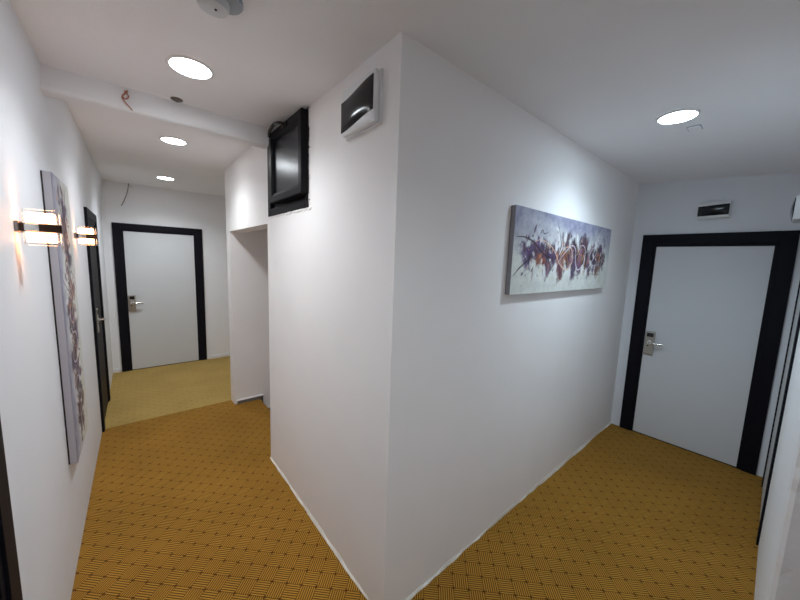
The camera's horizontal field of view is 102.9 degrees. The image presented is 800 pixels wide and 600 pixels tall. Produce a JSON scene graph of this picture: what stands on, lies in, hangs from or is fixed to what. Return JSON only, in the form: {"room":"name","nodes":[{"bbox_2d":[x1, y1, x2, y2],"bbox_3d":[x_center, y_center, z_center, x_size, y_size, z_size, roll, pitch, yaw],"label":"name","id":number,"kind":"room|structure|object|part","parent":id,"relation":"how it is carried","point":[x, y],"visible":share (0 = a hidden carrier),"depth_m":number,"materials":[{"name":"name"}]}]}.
{"room":"hotel corridor","nodes":[
{"label":"hotel corridor","id":0,"kind":"room"},
{"bbox_2d":[0,0,112,599],"bbox_3d":[-1.678,0.072,1.361,0.292,2.850,8.200,-4,9,-39],"label":"wall","id":1,"kind":"structure","parent":0,"point":[50,496],"depth_m":1.33,"materials":[{"name":"white paint"}]},
{"bbox_2d":[0,418,22,599],"bbox_3d":[-0.826,0.583,0.540,0.020,2.095,0.975,-4,9,-39],"label":"door","id":2,"kind":"structure","parent":1,"relation":"in","point":[10,582],"depth_m":0.89,"materials":[{"name":"black laminate"}]},
{"bbox_2d":[13,208,63,245],"bbox_3d":[-1.368,-0.274,1.213,0.120,0.132,0.064,-4,9,-40],"label":"wall sconce","id":3,"kind":"object","parent":1,"relation":"attached to","point":[42,218],"visible":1,"depth_m":1.20,"materials":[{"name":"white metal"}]},
{"bbox_3d":[-1.409,-0.272,1.179,0.013,0.042,0.064,-4,9,-40],"label":"wall plate","id":4,"kind":"part","parent":3,"relation":"part of","materials":[{"name":"brown metal"}]},
{"bbox_2d":[40,170,88,464],"bbox_3d":[-1.894,0.102,1.821,0.036,1.520,0.500,-4,9,-39],"label":"picture","id":5,"kind":"object","parent":1,"relation":"attached to","point":[55,197],"visible":0.95,"depth_m":1.71,"materials":[{"name":"multicoloured"}]},
{"bbox_2d":[74,226,97,245],"bbox_3d":[-2.298,-0.467,2.336,0.120,0.132,0.064,-4,9,-40],"label":"wall sconce","id":6,"kind":"object","parent":1,"relation":"attached to","point":[84,232],"visible":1,"depth_m":2.32,"materials":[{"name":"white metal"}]},
{"bbox_2d":[83,207,110,431],"bbox_3d":[-3.063,0.169,3.282,0.079,2.095,0.900,-4,9,-40],"label":"door","id":7,"kind":"structure","parent":1,"relation":"in","point":[90,218],"depth_m":3.22,"materials":[{"name":"black laminate"}]},
{"bbox_3d":[-2.896,0.196,3.048,0.020,0.230,0.075,-4,9,-40],"label":"lock plate","id":8,"kind":"part","parent":7,"relation":"part of","materials":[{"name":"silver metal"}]},
{"bbox_2d":[66,101,250,196],"bbox_3d":[-1.865,-1.522,3.746,3.300,0.120,3.625,-4,9,-40],"label":"ceiling","id":9,"kind":"structure","parent":0,"point":[122,148],"depth_m":2.98,"materials":[{"name":"paint"}]},
{"bbox_2d":[156,176,174,179],"bbox_3d":[-2.943,-1.533,4.003,0.194,0.016,0.194,-4,9,-40],"label":"recessed light","id":10,"kind":"object","parent":9,"relation":"in","point":[159,177],"visible":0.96,"depth_m":4.00,"materials":[{"name":"white plastic"}]},
{"bbox_2d":[159,136,187,144],"bbox_3d":[-1.888,-1.331,2.662,0.194,0.016,0.194,-4,9,-40],"label":"recessed light","id":11,"kind":"object","parent":9,"relation":"in","point":[172,140],"visible":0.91,"depth_m":2.65,"materials":[{"name":"white"}]},
{"bbox_2d":[161,138,185,144],"bbox_3d":[-1.888,-1.331,2.662,0.166,0.012,0.166,-4,9,-40],"label":"diffuser","id":12,"kind":"object","parent":11,"relation":"attached to","point":[176,141],"depth_m":2.66,"materials":[{"name":"white plastic"}]},
{"bbox_2d":[101,180,229,369],"bbox_3d":[-3.074,-0.456,5.276,3.300,2.850,0.200,-4,9,-40],"label":"wall","id":13,"kind":"structure","parent":0,"point":[143,205],"depth_m":4.82,"materials":[{"name":"paint"}]},
{"bbox_2d":[111,222,206,371],"bbox_3d":[-3.530,-0.035,4.771,1.055,2.105,0.076,-4,9,-40],"label":"door","id":14,"kind":"structure","parent":13,"relation":"in","point":[159,270],"depth_m":4.76,"materials":[{"name":"white laminate"}]},
{"bbox_3d":[-3.828,0.048,4.562,0.078,0.235,0.019,-4,9,-40],"label":"lock plate","id":15,"kind":"part","parent":14,"relation":"part of","materials":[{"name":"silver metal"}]},
{"bbox_2d":[113,353,229,372],"bbox_3d":[-2.967,0.942,5.439,2.870,0.045,0.012,-4,9,-40],"label":"baseboard","id":16,"kind":"structure","parent":13,"relation":"attached to","point":[228,354],"depth_m":5.33,"materials":[{"name":"white paint"}]},
{"bbox_2d":[9,0,799,183],"bbox_3d":[1.144,-0.994,1.293,4.752,0.165,4.320,-4,9,-40],"label":"ceiling","id":17,"kind":"structure","parent":0,"point":[600,74],"depth_m":1.37,"materials":[{"name":"paint"}]},
{"bbox_2d":[40,63,268,148],"bbox_3d":[-1.382,-1.134,1.851,1.171,0.195,0.098,-4,9,-40],"label":"beam","id":18,"kind":"structure","parent":17,"relation":"attached to","point":[58,83],"depth_m":1.77,"materials":[{"name":"paint"}]},
{"bbox_2d":[121,90,132,110],"bbox_3d":[-1.472,-1.081,1.720,0.045,0.112,0.040,-4,9,-40],"label":"cable","id":19,"kind":"object","parent":18,"relation":"attached to","point":[125,92],"visible":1,"depth_m":1.70,"materials":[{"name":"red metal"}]},
{"bbox_2d":[170,97,182,102],"bbox_3d":[-1.275,-1.143,1.823,0.060,0.016,0.060,-4,9,-40],"label":"rosette","id":20,"kind":"object","parent":17,"relation":"attached to","point":[176,99],"visible":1,"depth_m":1.81,"materials":[{"name":"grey metal"}]},
{"bbox_2d":[165,54,213,79],"bbox_3d":[-0.989,-1.100,1.508,0.194,0.016,0.194,-4,9,-40],"label":"recessed light","id":21,"kind":"object","parent":17,"relation":"in","point":[187,66],"visible":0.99,"depth_m":1.50,"materials":[{"name":"white"}]},
{"bbox_2d":[169,58,210,77],"bbox_3d":[-0.989,-1.100,1.508,0.166,0.012,0.166,-4,9,-40],"label":"diffuser","id":22,"kind":"object","parent":21,"relation":"attached to","point":[189,67],"depth_m":1.50,"materials":[{"name":"white plastic"}]},
{"bbox_2d":[197,0,242,18],"bbox_3d":[-0.615,-1.012,1.090,0.143,0.056,0.104,0,7,-18],"label":"smoke detector","id":23,"kind":"object","parent":17,"relation":"attached to","point":[221,9],"visible":1,"depth_m":1.09,"materials":[{"name":"grey plastic"}]},
{"bbox_2d":[655,108,700,124],"bbox_3d":[1.581,-1.046,1.817,0.198,0.016,0.198,-4,9,-40],"label":"recessed light","id":24,"kind":"object","parent":17,"relation":"in","point":[682,115],"visible":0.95,"depth_m":1.80,"materials":[{"name":"white"}]},
{"bbox_2d":[658,111,697,123],"bbox_3d":[1.581,-1.046,1.817,0.170,0.012,0.170,-4,9,-40],"label":"diffuser","id":25,"kind":"object","parent":24,"relation":"attached to","point":[673,117],"depth_m":1.81,"materials":[{"name":"white plastic"}]},
{"bbox_2d":[686,124,702,131],"bbox_3d":[1.796,-1.054,1.943,0.088,0.026,0.066,-4,9,-40],"label":"ceiling cover","id":26,"kind":"structure","parent":17,"relation":"attached to","point":[696,127],"depth_m":1.94,"materials":[{"name":"paint"}]},
{"bbox_2d":[71,356,762,599],"bbox_3d":[-0.100,1.400,2.948,4.682,0.062,7.675,-4,9,-40],"label":"floor","id":27,"kind":"structure","parent":0,"point":[193,504],"depth_m":2.12,"materials":[{"name":"carpet"}]},
{"bbox_2d":[224,32,638,599],"bbox_3d":[0.280,0.315,3.648,3.391,3.750,3.021,-4,9,-40],"label":"wall","id":28,"kind":"structure","parent":0,"point":[414,401],"depth_m":1.76,"materials":[{"name":"paint"}]},
{"bbox_2d":[237,394,269,408],"bbox_3d":[-1.501,1.288,4.059,1.029,0.296,0.016,-4,9,-40],"label":"baseboard","id":29,"kind":"structure","parent":28,"relation":"attached to","point":[257,397],"depth_m":3.80,"materials":[{"name":"grey wood"}]},
{"bbox_2d":[267,107,311,217],"bbox_3d":[-0.778,-0.869,2.153,0.185,0.584,0.792,-4,9,-40],"label":"television","id":30,"kind":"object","parent":28,"relation":"in","point":[288,149],"depth_m":2.03,"materials":[{"name":"black plastic"}]},
{"bbox_3d":[-0.811,-1.112,2.072,0.056,0.046,0.269,-4,9,-40],"label":"handle","id":31,"kind":"part","parent":30,"relation":"part of","materials":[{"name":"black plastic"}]},
{"bbox_3d":[-0.735,-0.901,2.077,0.008,0.348,0.432,-4,9,-40],"label":"pane","id":32,"kind":"part","parent":30,"relation":"part of","materials":[{"name":"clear glass"}]},
{"bbox_2d":[341,68,382,140],"bbox_3d":[-0.180,-0.863,1.418,0.051,0.215,0.280,-4,9,-40],"label":"box","id":33,"kind":"object","parent":28,"relation":"attached to","point":[361,106],"visible":1,"depth_m":1.37,"materials":[{"name":"white plastic"}]},
{"bbox_2d":[270,423,610,599],"bbox_3d":[0.624,1.360,3.156,3.203,0.020,1.616,-4,9,-40],"label":"trim","id":34,"kind":"structure","parent":28,"relation":"attached to","point":[314,521],"depth_m":2.05,"materials":[{"name":"beige"}]},
{"bbox_2d":[505,205,610,294],"bbox_3d":[1.244,-0.327,2.353,1.575,0.515,0.031,-4,9,-40],"label":"picture","id":35,"kind":"object","parent":28,"relation":"attached to","point":[547,252],"visible":1,"depth_m":2.16,"materials":[{"name":"multicoloured"}]},
{"bbox_2d":[610,173,799,476],"bbox_3d":[2.945,0.043,2.931,0.200,2.850,1.465,-4,9,-40],"label":"wall","id":36,"kind":"structure","parent":0,"point":[761,202],"depth_m":2.84,"materials":[{"name":"white paint"}]},
{"bbox_2d":[619,230,799,475],"bbox_3d":[2.749,0.424,2.980,0.076,2.068,1.006,-4,9,-40],"label":"door","id":37,"kind":"structure","parent":36,"relation":"in","point":[710,308],"depth_m":2.92,"materials":[{"name":"white laminate"}]},
{"bbox_3d":[2.548,0.437,3.259,0.019,0.238,0.078,-4,9,-40],"label":"lock plate","id":38,"kind":"part","parent":37,"relation":"part of","materials":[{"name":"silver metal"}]},
{"bbox_3d":[2.554,0.437,3.195,0.052,0.038,0.142,-4,9,-40],"label":"lever handle","id":39,"kind":"part","parent":37,"relation":"part of","materials":[{"name":"silver metal"}]},
{"bbox_2d":[697,200,732,219],"bbox_3d":[2.791,-0.797,2.833,0.076,0.150,0.216,-4,9,-40],"label":"box","id":40,"kind":"object","parent":36,"relation":"attached to","point":[719,209],"visible":1,"depth_m":2.81,"materials":[{"name":"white plastic"}]},
{"bbox_2d":[754,330,799,599],"bbox_3d":[2.860,0.251,1.203,2.366,2.850,1.694,-4,9,-40],"label":"wall","id":41,"kind":"structure","parent":0,"point":[778,559],"depth_m":1.26,"materials":[{"name":"white paint"}]},
{"bbox_2d":[756,281,799,544],"bbox_3d":[2.679,0.509,2.214,0.950,2.080,0.011,-4,9,-40],"label":"door","id":42,"kind":"structure","parent":41,"relation":"in","point":[795,325],"depth_m":2.18,"materials":[{"name":"black laminate"}]},
{"bbox_2d":[790,195,799,222],"bbox_3d":[2.719,-0.611,2.147,0.260,0.165,0.116,-4,9,-40],"label":"box","id":43,"kind":"object","parent":41,"relation":"attached to","point":[795,209],"visible":1,"depth_m":2.10,"materials":[{"name":"white plastic"}]}
]}

